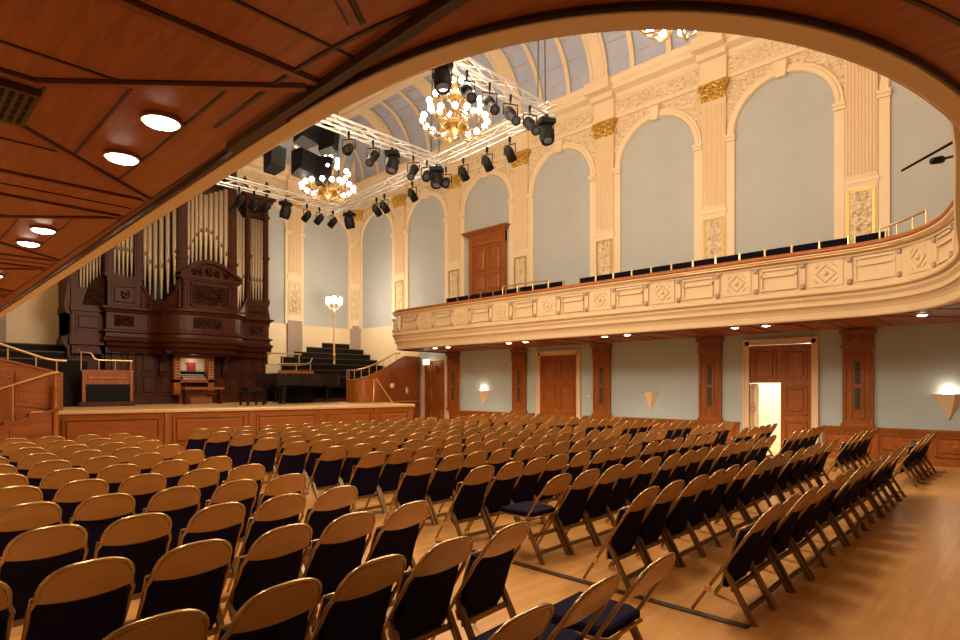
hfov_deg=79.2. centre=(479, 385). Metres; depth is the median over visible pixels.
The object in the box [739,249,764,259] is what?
chair
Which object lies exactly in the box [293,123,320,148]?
loudspeaker
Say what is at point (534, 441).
folding chair
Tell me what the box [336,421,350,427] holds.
folding chair
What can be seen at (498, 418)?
folding chair
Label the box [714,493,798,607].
folding chair
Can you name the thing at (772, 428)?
folding chair
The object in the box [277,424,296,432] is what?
folding chair
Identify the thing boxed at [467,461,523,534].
folding chair
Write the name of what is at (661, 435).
folding chair
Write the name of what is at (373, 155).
stage light
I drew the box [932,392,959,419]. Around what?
wall sconce
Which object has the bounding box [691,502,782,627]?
folding chair
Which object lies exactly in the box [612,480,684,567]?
folding chair
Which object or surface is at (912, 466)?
folding chair
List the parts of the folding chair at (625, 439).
panel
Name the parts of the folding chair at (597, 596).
seat, frame, panel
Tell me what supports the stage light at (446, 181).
hanging from the rig
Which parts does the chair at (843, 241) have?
backrest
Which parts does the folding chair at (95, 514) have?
seat, frame, panel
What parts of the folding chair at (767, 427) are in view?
panel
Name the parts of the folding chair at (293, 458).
seat, frame, panel, leg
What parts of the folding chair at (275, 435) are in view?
frame, panel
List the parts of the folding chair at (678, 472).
seat, frame, panel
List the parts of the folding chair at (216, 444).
seat, frame, panel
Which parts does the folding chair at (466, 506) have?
leg, leg, seat, frame, panel, leg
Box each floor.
[10,443,959,639]
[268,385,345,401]
[767,444,780,452]
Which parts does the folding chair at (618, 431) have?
panel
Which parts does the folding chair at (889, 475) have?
seat, leg, leg, frame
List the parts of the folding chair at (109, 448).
frame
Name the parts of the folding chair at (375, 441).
frame, panel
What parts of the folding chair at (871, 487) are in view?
seat, leg, leg, frame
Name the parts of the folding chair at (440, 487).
leg, seat, frame, panel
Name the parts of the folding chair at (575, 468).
seat, frame, panel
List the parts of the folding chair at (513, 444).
seat, frame, panel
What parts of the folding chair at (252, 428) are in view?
panel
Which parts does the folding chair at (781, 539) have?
leg, seat, frame, leg, panel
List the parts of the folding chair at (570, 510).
leg, leg, seat, frame, panel, leg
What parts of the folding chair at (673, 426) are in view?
seat, panel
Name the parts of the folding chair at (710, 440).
seat, panel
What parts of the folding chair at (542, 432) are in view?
panel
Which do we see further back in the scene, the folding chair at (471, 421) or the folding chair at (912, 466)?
the folding chair at (471, 421)
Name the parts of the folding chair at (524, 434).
panel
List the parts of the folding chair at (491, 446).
panel, frame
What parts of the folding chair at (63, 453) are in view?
frame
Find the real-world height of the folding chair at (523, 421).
0.851 m
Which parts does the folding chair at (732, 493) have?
leg, seat, frame, leg, panel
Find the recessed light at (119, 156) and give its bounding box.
[102,148,140,164]
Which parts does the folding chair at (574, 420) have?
panel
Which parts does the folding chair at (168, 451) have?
frame, panel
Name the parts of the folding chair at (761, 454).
seat, frame, panel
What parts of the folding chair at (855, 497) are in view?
seat, leg, frame, panel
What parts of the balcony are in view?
coffer moulding, radial moulding, diamond panel, rail panel, diamond panel, rail panel, diamond panel, rail panel, diamond panel, rail panel, brass aisle rail, diamond panel, rail panel, diamond panel, rail panel, coffer moulding, diamond panel, rail, rail panel, diamond panel, rail panel, brass cable rail, diamond panel, rail panel, brass corner rail, diamond panel, radial moulding, rail panel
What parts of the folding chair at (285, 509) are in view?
leg, seat, frame, panel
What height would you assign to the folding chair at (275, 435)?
0.851 m
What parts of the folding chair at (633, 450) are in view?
seat, panel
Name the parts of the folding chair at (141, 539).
seat, frame, panel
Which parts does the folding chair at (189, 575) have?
seat, panel, leg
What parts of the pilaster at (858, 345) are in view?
moulded frame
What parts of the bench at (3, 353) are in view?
rail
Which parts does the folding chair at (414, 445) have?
frame, panel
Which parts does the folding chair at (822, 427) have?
seat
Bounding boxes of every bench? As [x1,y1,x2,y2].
[0,342,60,351]
[0,349,65,358]
[0,357,87,406]
[181,387,224,403]
[281,357,376,369]
[285,363,382,370]
[290,369,375,390]
[294,351,369,359]
[306,347,362,354]
[313,376,360,397]
[322,343,349,348]
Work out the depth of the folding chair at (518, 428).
12.72 m
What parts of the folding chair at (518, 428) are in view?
panel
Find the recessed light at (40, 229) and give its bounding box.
[29,225,56,233]
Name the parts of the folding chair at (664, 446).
seat, frame, panel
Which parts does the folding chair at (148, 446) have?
frame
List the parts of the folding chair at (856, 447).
seat, frame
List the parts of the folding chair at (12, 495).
frame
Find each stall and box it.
[77,349,134,406]
[265,352,313,402]
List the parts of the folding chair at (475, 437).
frame, panel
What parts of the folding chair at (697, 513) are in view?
leg, seat, frame, leg, panel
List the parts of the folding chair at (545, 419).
panel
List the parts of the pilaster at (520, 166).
carved panel, gilt frame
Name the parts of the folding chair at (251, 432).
panel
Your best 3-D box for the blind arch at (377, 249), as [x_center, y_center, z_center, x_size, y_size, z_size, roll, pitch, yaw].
[-4.661,-5.385,26.004,2.750,5.470,0.220,0,0,44]
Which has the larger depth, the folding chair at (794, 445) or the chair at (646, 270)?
the chair at (646, 270)
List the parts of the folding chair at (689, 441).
seat, panel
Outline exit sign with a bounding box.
[423,359,429,364]
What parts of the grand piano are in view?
leg, leg, lid, leg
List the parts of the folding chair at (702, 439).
seat, panel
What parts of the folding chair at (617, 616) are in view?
seat, leg, frame, panel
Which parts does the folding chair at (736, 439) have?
seat, panel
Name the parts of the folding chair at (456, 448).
seat, frame, panel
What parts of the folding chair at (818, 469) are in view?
leg, seat, leg, frame, panel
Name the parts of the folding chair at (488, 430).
panel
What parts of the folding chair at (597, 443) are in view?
seat, frame, panel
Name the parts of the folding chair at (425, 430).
panel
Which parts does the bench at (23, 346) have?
rail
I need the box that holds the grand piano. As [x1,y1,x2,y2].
[255,373,339,403]
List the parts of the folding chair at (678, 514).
leg, seat, frame, panel, leg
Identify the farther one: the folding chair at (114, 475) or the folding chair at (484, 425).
the folding chair at (484, 425)
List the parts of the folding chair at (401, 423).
panel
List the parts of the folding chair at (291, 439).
seat, frame, panel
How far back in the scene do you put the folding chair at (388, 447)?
8.95 m
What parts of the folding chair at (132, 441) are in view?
frame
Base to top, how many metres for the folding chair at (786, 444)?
0.851 m
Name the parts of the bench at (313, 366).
rail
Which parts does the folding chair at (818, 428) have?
seat, panel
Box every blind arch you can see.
[237,184,291,323]
[299,202,352,328]
[357,202,394,328]
[403,188,447,308]
[458,161,513,296]
[526,131,595,285]
[612,94,701,272]
[724,50,845,255]
[877,75,953,235]
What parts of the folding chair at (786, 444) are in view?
seat, panel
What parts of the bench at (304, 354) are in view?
rail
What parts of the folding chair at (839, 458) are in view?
leg, seat, frame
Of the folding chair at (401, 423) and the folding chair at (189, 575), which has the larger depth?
the folding chair at (401, 423)
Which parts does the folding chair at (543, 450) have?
panel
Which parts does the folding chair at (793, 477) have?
seat, leg, frame, panel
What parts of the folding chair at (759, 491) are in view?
seat, leg, frame, panel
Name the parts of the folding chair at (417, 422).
panel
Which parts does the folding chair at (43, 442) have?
frame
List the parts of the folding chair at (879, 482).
seat, leg, panel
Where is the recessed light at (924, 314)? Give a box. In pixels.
[916,313,928,316]
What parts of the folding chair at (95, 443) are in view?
frame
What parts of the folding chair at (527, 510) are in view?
seat, leg, leg, frame, panel, leg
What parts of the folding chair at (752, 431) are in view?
panel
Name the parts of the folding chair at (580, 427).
panel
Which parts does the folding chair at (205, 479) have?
panel, frame, seat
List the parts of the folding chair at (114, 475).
seat, panel, frame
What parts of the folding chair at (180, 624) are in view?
panel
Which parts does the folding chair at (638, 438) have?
panel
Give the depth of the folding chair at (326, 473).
8.32 m
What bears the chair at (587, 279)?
on the balcony
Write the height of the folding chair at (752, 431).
0.851 m
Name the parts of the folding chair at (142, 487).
frame, panel, seat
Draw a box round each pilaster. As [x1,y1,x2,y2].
[285,165,304,320]
[346,183,363,325]
[384,168,406,310]
[437,141,460,297]
[445,352,460,409]
[502,112,530,287]
[510,349,527,412]
[584,75,616,274]
[590,344,612,416]
[691,32,729,259]
[696,337,723,420]
[839,328,875,427]
[842,60,879,243]
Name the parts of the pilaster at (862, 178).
gilt frame, carved panel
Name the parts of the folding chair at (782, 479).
leg, seat, frame, leg, panel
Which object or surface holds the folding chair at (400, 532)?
on the floor at (900, 580)
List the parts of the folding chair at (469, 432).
panel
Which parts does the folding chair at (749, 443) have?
seat, panel, frame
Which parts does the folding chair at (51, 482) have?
seat, frame, panel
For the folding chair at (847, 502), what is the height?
0.851 m
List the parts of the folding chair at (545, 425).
panel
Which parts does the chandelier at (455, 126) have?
bulb, bulb, arm, arm, arm, arm, bulb, arm, arm, bulb, arm, arm, bulb, arm, arm, arm, arm, bulb, bulb, bulb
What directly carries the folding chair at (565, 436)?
on the floor at (900, 580)
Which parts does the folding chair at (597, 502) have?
leg, seat, frame, leg, panel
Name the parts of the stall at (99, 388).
brass rail, panel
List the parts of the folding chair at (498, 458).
seat, frame, panel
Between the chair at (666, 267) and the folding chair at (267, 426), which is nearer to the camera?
the folding chair at (267, 426)
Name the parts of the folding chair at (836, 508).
seat, leg, frame, leg, panel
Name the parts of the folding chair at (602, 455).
seat, panel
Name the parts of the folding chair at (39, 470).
seat, frame, panel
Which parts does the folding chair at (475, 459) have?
seat, frame, panel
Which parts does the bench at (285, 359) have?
rail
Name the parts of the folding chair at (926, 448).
seat, leg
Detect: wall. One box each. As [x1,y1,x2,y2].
[6,226,349,373]
[346,352,419,420]
[361,51,959,444]
[753,383,780,443]
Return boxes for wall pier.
[0,314,5,341]
[287,320,301,356]
[350,326,360,349]
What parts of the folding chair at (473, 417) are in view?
panel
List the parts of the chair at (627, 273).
backrest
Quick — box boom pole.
[901,141,953,171]
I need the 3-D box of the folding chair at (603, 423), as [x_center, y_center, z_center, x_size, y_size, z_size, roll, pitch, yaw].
[3.122,1.274,15.416,0.558,0.851,0.488,0,0,43]
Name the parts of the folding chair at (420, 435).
panel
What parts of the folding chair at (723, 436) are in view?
seat, frame, panel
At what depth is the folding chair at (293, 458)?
8.97 m
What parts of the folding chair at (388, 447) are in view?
frame, panel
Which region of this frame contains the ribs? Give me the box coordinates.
[344,30,707,179]
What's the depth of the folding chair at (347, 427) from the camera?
12.99 m
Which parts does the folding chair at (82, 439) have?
frame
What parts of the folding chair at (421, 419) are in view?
panel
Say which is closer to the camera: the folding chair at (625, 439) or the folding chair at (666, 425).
the folding chair at (625, 439)
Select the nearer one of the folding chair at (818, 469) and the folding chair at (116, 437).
the folding chair at (818, 469)
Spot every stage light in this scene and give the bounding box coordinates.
[228,187,245,212]
[247,190,258,210]
[260,194,271,213]
[278,198,292,219]
[301,204,311,222]
[313,207,323,225]
[327,210,336,228]
[342,131,355,155]
[343,210,355,228]
[365,140,379,166]
[372,197,382,216]
[380,194,389,213]
[384,147,399,174]
[407,155,419,180]
[407,181,418,202]
[421,160,432,181]
[429,164,443,188]
[431,62,453,94]
[442,167,451,188]
[458,70,476,103]
[458,158,469,181]
[481,82,499,114]
[481,147,493,171]
[503,94,520,125]
[504,136,516,162]
[523,105,539,135]
[537,114,555,145]
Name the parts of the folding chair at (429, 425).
panel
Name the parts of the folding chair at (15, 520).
seat, panel, frame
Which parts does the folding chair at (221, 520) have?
seat, frame, panel, leg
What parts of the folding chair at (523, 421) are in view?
panel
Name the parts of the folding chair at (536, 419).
panel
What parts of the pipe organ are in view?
manual frame, panel frame, carved panel, tower cornice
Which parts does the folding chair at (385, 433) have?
panel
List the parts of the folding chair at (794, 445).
seat, frame, panel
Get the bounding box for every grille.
[270,146,286,167]
[300,148,317,172]
[303,123,320,141]
[329,158,334,181]
[332,127,339,150]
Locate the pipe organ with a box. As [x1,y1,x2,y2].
[56,171,275,403]
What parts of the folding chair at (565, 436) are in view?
panel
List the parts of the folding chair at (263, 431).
frame, panel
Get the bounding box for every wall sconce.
[478,390,488,404]
[642,392,659,409]
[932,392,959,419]
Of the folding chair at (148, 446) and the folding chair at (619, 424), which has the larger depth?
the folding chair at (619, 424)
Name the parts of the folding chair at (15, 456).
seat, panel, frame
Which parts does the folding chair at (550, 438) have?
frame, panel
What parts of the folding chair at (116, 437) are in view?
frame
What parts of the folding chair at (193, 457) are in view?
frame, panel, seat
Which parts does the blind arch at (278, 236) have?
blue panel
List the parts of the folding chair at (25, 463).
seat, frame, panel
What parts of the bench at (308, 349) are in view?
rail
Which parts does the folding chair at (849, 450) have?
seat, frame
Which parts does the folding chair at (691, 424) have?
seat, frame, panel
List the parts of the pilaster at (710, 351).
moulded frame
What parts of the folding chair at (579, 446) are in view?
seat, frame, panel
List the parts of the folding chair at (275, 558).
leg, leg, seat, frame, panel, leg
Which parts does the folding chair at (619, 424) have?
panel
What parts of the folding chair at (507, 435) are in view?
panel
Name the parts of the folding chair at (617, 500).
seat, frame, panel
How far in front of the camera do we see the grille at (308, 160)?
12.58 m
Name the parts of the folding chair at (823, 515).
seat, leg, leg, panel, frame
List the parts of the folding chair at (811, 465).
seat, leg, frame, panel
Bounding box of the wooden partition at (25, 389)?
[0,343,66,444]
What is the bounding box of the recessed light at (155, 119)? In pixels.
[139,109,182,130]
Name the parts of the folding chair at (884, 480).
seat, leg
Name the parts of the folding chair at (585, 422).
panel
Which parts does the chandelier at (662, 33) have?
arm, arm, bulb, arm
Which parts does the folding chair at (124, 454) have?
frame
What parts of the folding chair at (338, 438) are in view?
frame, panel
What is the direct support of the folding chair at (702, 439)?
on the floor at (900, 580)
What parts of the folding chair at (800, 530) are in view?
seat, leg, frame, leg, panel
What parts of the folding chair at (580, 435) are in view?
panel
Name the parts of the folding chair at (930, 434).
seat, leg, leg, frame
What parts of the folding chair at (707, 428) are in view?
panel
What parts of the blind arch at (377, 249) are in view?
blue panel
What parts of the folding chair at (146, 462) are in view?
seat, frame, panel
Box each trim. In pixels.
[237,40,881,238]
[237,41,793,203]
[238,33,809,209]
[287,30,677,173]
[293,124,354,182]
[324,70,433,124]
[448,410,534,426]
[583,415,739,449]
[821,425,959,467]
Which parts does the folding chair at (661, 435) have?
panel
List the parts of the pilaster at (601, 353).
moulded frame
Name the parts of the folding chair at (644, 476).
seat, frame, panel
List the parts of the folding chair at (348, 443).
panel, frame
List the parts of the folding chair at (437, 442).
frame, panel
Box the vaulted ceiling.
[344,30,696,182]
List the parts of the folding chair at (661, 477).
seat, panel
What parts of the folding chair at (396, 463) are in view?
leg, seat, frame, panel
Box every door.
[421,356,447,423]
[461,222,509,294]
[536,349,580,425]
[743,336,818,445]
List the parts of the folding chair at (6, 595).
seat, panel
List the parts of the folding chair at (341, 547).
leg, seat, frame, panel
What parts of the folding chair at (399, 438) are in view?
panel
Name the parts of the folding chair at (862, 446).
seat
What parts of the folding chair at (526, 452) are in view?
seat, frame, panel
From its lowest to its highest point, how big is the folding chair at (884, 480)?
0.851 m
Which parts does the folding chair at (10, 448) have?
panel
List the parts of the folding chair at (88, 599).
seat, panel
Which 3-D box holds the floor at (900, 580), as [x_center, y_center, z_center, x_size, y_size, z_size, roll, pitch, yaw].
[-2.159,1.750,12.070,26.200,0.100,17.270,0,0,44]
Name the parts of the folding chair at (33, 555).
seat, frame, panel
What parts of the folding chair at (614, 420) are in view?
panel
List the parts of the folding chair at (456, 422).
panel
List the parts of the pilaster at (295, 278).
panel frame, carved panel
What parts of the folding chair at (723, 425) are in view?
seat, panel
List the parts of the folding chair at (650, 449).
seat, panel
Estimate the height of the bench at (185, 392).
0.560 m
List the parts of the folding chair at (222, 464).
frame, panel, seat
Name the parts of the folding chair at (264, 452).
seat, frame, panel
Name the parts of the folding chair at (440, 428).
panel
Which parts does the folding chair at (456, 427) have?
panel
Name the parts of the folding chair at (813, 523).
seat, leg, panel, frame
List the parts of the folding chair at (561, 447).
panel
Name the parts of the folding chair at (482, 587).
leg, leg, seat, frame, panel, leg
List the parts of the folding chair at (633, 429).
seat, frame, panel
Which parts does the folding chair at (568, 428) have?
panel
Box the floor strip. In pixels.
[435,540,749,628]
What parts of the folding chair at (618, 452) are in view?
seat, frame, panel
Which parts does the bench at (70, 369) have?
rail, backrest, seat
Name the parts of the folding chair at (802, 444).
seat, frame, panel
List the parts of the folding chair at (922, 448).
seat, leg, leg, frame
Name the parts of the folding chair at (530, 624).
panel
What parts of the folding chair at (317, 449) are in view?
leg, seat, frame, panel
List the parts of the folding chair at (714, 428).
panel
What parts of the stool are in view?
leg, leg, seat, leg, leg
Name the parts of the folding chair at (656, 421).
panel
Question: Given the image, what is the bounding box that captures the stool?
[239,388,264,405]
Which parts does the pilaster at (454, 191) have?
gilt frame, carved panel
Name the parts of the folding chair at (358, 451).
seat, frame, panel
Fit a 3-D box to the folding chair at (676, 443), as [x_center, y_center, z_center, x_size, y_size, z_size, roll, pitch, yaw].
[3.140,1.274,9.850,0.558,0.851,0.488,0,0,44]
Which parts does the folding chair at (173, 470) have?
frame, panel, seat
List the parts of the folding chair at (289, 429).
panel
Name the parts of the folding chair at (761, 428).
panel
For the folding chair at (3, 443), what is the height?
0.851 m
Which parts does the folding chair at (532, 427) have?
panel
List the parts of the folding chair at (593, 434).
panel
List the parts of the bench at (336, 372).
rail, backrest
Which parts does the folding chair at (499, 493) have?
leg, leg, seat, frame, panel, leg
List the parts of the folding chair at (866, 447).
seat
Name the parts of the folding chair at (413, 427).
panel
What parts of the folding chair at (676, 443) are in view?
seat, frame, panel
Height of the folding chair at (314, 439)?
0.851 m
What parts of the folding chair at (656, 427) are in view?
panel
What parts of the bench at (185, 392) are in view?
leg, seat, leg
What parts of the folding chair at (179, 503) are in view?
seat, frame, panel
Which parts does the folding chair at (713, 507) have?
seat, frame, leg, panel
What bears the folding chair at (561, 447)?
on the floor at (900, 580)
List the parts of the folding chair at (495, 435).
panel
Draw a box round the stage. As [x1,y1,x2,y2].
[31,400,420,450]
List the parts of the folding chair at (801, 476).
seat, leg, panel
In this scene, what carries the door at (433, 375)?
in the wall at (913, 363)
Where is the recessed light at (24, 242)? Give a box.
[15,239,41,246]
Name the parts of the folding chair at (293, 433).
frame, panel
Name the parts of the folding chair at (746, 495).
leg, seat, frame, leg, panel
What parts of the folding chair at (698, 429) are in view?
frame, panel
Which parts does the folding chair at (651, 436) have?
seat, frame, panel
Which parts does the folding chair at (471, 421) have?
panel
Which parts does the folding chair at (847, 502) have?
seat, leg, leg, frame, panel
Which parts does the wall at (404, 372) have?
brass rail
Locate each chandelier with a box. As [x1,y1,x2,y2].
[299,121,355,202]
[420,66,489,143]
[637,30,696,43]
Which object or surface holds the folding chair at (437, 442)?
on the floor at (900, 580)
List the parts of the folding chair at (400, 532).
seat, frame, panel, leg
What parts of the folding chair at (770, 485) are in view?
seat, leg, panel, frame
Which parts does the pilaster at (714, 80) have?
carved panel, gilt frame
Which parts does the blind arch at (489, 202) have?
blue panel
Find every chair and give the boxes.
[0,438,28,453]
[0,456,9,466]
[0,464,17,473]
[0,473,28,487]
[0,485,42,510]
[0,501,62,556]
[0,524,88,627]
[0,581,15,639]
[2,442,36,459]
[8,447,46,470]
[16,453,58,477]
[21,556,135,639]
[26,459,72,489]
[36,436,64,448]
[36,468,88,501]
[45,440,76,453]
[51,478,108,523]
[55,444,89,459]
[66,449,103,467]
[69,493,135,559]
[74,434,100,444]
[80,456,120,478]
[85,438,112,449]
[93,512,171,625]
[96,442,126,455]
[96,463,140,492]
[102,608,209,639]
[107,433,131,441]
[111,447,143,463]
[116,473,166,514]
[120,436,145,446]
[128,452,163,473]
[135,440,162,452]
[135,539,232,636]
[142,485,200,550]
[150,459,188,487]
[153,444,181,460]
[172,449,204,471]
[174,468,219,511]
[177,502,245,602]
[185,429,211,450]
[197,456,231,488]
[203,431,230,471]
[205,479,257,560]
[213,523,312,639]
[214,427,233,442]
[216,577,321,639]
[222,464,265,517]
[226,434,254,474]
[226,493,305,592]
[230,430,254,445]
[236,426,255,435]
[248,437,278,483]
[252,429,276,468]
[255,473,306,512]
[259,425,277,431]
[259,432,280,474]
[269,436,305,480]
[273,441,309,494]
[274,431,302,462]
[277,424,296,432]
[279,427,298,440]
[298,423,314,431]
[302,426,319,436]
[302,485,357,567]
[302,511,375,632]
[304,439,335,493]
[304,446,346,499]
[305,430,324,442]
[306,434,329,455]
[311,554,406,639]
[318,422,333,429]
[322,425,337,433]
[328,428,345,438]
[331,432,351,445]
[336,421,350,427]
[337,437,361,484]
[339,443,372,497]
[341,424,355,432]
[348,451,386,513]
[349,427,365,437]
[354,420,366,426]
[354,431,372,442]
[360,423,373,430]
[364,436,383,451]
[364,500,429,623]
[367,448,412,511]
[368,426,383,435]
[370,420,381,425]
[373,441,397,497]
[376,430,393,441]
[377,422,390,429]
[383,457,435,525]
[383,536,472,639]
[385,419,396,424]
[385,434,404,448]
[386,425,400,433]
[393,421,405,428]
[396,428,411,445]
[401,418,411,425]
[401,439,422,456]
[403,432,425,445]
[404,424,417,433]
[407,446,437,465]
[408,420,420,427]
[413,427,428,440]
[415,417,424,426]
[419,420,434,427]
[421,423,433,438]
[422,437,442,472]
[424,431,444,442]
[426,417,436,425]
[426,426,445,439]
[426,454,463,524]
[430,443,462,474]
[430,521,529,639]
[434,419,448,427]
[435,422,447,432]
[435,465,494,538]
[438,435,462,455]
[440,451,487,510]
[442,430,461,444]
[445,425,462,435]
[446,297,456,302]
[446,421,461,432]
[447,418,460,428]
[457,295,468,300]
[461,428,477,443]
[461,434,482,452]
[461,441,483,459]
[462,420,476,430]
[462,424,476,434]
[465,415,478,422]
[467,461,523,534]
[469,294,479,298]
[471,573,621,639]
[476,414,488,424]
[477,419,489,428]
[478,423,490,433]
[480,291,492,297]
[480,427,494,440]
[482,432,499,445]
[482,448,511,493]
[483,439,502,460]
[488,413,498,421]
[488,602,553,639]
[490,416,502,426]
[492,422,504,431]
[493,289,505,295]
[496,426,509,435]
[499,473,571,564]
[500,431,515,447]
[501,437,521,463]
[502,415,513,425]
[506,288,518,293]
[507,421,517,429]
[509,446,534,501]
[510,425,522,436]
[511,457,547,523]
[513,415,523,421]
[517,429,530,449]
[518,417,528,444]
[519,286,531,291]
[519,435,540,450]
[522,424,535,442]
[525,414,532,425]
[527,416,539,436]
[528,443,552,460]
[532,428,546,438]
[532,454,568,520]
[533,283,547,289]
[535,416,549,430]
[535,434,555,448]
[537,423,549,431]
[537,469,599,554]
[546,427,560,437]
[546,451,591,504]
[547,418,556,430]
[547,441,569,462]
[549,280,564,287]
[550,415,558,426]
[550,552,675,639]
[553,432,570,446]
[555,418,567,429]
[556,426,572,436]
[561,439,587,470]
[564,431,585,453]
[565,417,578,432]
[567,464,623,545]
[569,425,585,439]
[573,420,588,429]
[575,416,587,426]
[579,275,595,282]
[582,486,659,589]
[583,448,610,471]
[584,419,598,438]
[585,430,599,447]
[585,437,604,460]
[585,460,642,528]
[587,416,596,425]
[595,418,608,432]
[596,273,612,280]
[598,435,617,450]
[598,445,626,479]
[599,428,611,438]
[605,418,618,428]
[607,427,622,438]
[607,456,661,521]
[611,421,622,432]
[612,434,630,447]
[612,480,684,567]
[613,270,631,278]
[618,417,626,423]
[618,421,632,445]
[619,443,641,467]
[626,432,645,456]
[627,420,641,441]
[632,267,650,275]
[636,419,651,434]
[636,441,658,464]
[639,474,708,567]
[640,431,657,451]
[646,423,661,434]
[647,418,660,430]
[648,453,680,497]
[651,265,670,272]
[651,439,671,466]
[652,429,667,443]
[659,422,669,440]
[661,437,683,465]
[661,469,725,555]
[663,421,677,440]
[666,450,695,491]
[671,260,692,269]
[671,421,686,440]
[676,435,695,456]
[680,420,695,444]
[682,447,708,489]
[686,425,702,442]
[689,434,708,450]
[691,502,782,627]
[693,258,714,266]
[695,445,722,477]
[696,464,739,539]
[697,424,711,438]
[698,460,756,534]
[702,432,717,455]
[708,421,734,452]
[708,423,719,449]
[708,442,736,476]
[711,422,726,453]
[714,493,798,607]
[715,254,738,263]
[716,457,771,523]
[724,440,745,469]
[728,453,781,515]
[730,425,764,446]
[730,427,748,443]
[734,438,755,473]
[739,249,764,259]
[741,436,766,469]
[742,426,757,441]
[753,424,770,458]
[755,435,776,468]
[757,448,804,503]
[757,486,818,592]
[761,450,792,505]
[764,423,777,456]
[764,480,833,578]
[765,245,791,255]
[769,445,814,499]
[775,443,820,495]
[778,430,799,454]
[786,440,829,492]
[789,429,807,458]
[792,241,820,252]
[796,427,815,451]
[796,439,838,488]
[803,464,865,546]
[805,426,820,449]
[805,474,842,565]
[811,425,825,444]
[813,469,853,554]
[818,236,849,248]
[825,433,858,474]
[825,460,874,537]
[828,431,863,473]
[834,430,870,471]
[843,429,876,466]
[848,450,896,516]
[849,457,879,529]
[854,230,887,242]
[855,453,887,522]
[861,427,879,464]
[873,448,901,510]
[879,445,904,505]
[883,443,911,500]
[890,436,925,486]
[893,434,927,480]
[894,433,932,479]
[899,431,936,477]
[920,430,940,473]
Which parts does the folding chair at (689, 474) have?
seat, frame, panel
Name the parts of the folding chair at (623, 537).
leg, leg, seat, frame, leg, panel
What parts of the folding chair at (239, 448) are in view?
seat, frame, panel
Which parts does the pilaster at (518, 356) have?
moulded frame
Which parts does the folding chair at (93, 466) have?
seat, panel, frame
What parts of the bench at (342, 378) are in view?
backrest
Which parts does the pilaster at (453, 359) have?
moulded frame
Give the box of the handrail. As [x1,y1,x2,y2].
[373,379,392,402]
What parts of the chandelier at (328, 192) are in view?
arm, arm, arm, arm, arm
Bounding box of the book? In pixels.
[181,362,202,370]
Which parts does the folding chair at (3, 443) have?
panel, frame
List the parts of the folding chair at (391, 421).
panel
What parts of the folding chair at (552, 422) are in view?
panel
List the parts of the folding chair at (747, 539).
leg, leg, leg, seat, frame, leg, panel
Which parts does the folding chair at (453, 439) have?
panel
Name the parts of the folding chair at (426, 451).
panel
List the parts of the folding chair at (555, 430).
panel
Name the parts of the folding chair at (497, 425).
panel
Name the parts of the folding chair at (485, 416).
panel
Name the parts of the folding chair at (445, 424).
panel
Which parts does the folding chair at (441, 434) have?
panel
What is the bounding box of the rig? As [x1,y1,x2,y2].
[216,40,556,214]
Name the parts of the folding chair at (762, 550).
seat, leg, leg, panel, frame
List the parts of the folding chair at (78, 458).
panel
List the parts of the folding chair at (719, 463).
seat, panel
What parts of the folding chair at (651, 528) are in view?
leg, seat, frame, panel, leg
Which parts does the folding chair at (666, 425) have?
panel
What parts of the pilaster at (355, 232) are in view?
carved panel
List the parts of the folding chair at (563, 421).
panel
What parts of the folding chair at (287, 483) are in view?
seat, panel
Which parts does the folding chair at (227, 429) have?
panel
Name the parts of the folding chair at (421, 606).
leg, leg, seat, frame, panel, leg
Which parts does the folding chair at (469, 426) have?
panel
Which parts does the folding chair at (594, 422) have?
seat, panel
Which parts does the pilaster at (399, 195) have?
gilt frame, carved panel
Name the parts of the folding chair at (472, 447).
panel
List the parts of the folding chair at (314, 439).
panel, frame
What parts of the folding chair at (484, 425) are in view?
panel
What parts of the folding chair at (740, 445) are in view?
seat, frame, panel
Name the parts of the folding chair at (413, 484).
leg, leg, seat, frame, panel, leg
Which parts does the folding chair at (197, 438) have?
seat, panel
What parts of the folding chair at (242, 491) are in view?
seat, frame, panel, leg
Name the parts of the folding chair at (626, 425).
seat, panel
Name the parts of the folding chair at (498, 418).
panel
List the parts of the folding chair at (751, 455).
seat, frame, panel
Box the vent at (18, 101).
[0,77,40,126]
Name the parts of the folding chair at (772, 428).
panel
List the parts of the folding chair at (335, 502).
leg, seat, frame, panel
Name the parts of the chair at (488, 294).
backrest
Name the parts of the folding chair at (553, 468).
seat, frame, panel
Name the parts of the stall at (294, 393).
rail, brass rail, panel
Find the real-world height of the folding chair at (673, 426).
0.851 m
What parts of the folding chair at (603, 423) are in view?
seat, panel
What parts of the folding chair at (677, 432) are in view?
seat, panel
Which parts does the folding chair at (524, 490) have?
seat, frame, panel, leg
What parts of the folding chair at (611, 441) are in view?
panel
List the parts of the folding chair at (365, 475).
seat, frame, panel, leg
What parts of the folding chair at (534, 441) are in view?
panel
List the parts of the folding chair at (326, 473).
leg, leg, seat, frame, panel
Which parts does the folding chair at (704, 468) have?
seat, panel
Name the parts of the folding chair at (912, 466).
leg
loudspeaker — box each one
[263,146,286,175]
[291,145,317,179]
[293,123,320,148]
[315,154,334,185]
[318,116,339,155]
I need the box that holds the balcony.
[0,0,959,352]
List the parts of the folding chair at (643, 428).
seat, panel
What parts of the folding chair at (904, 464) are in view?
seat, leg, leg, frame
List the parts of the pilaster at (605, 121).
gilt frame, carved panel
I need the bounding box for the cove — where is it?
[261,122,351,181]
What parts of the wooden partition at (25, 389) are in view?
brass handrail, brass rail, newel post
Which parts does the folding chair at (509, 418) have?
panel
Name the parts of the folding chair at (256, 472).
seat, frame, panel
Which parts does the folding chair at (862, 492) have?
seat, leg, leg, frame, panel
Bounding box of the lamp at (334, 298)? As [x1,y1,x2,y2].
[326,296,342,363]
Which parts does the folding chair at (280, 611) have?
seat, panel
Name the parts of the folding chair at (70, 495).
seat, frame, panel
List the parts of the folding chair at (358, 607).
seat, panel, leg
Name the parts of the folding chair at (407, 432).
panel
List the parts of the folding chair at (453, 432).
panel, frame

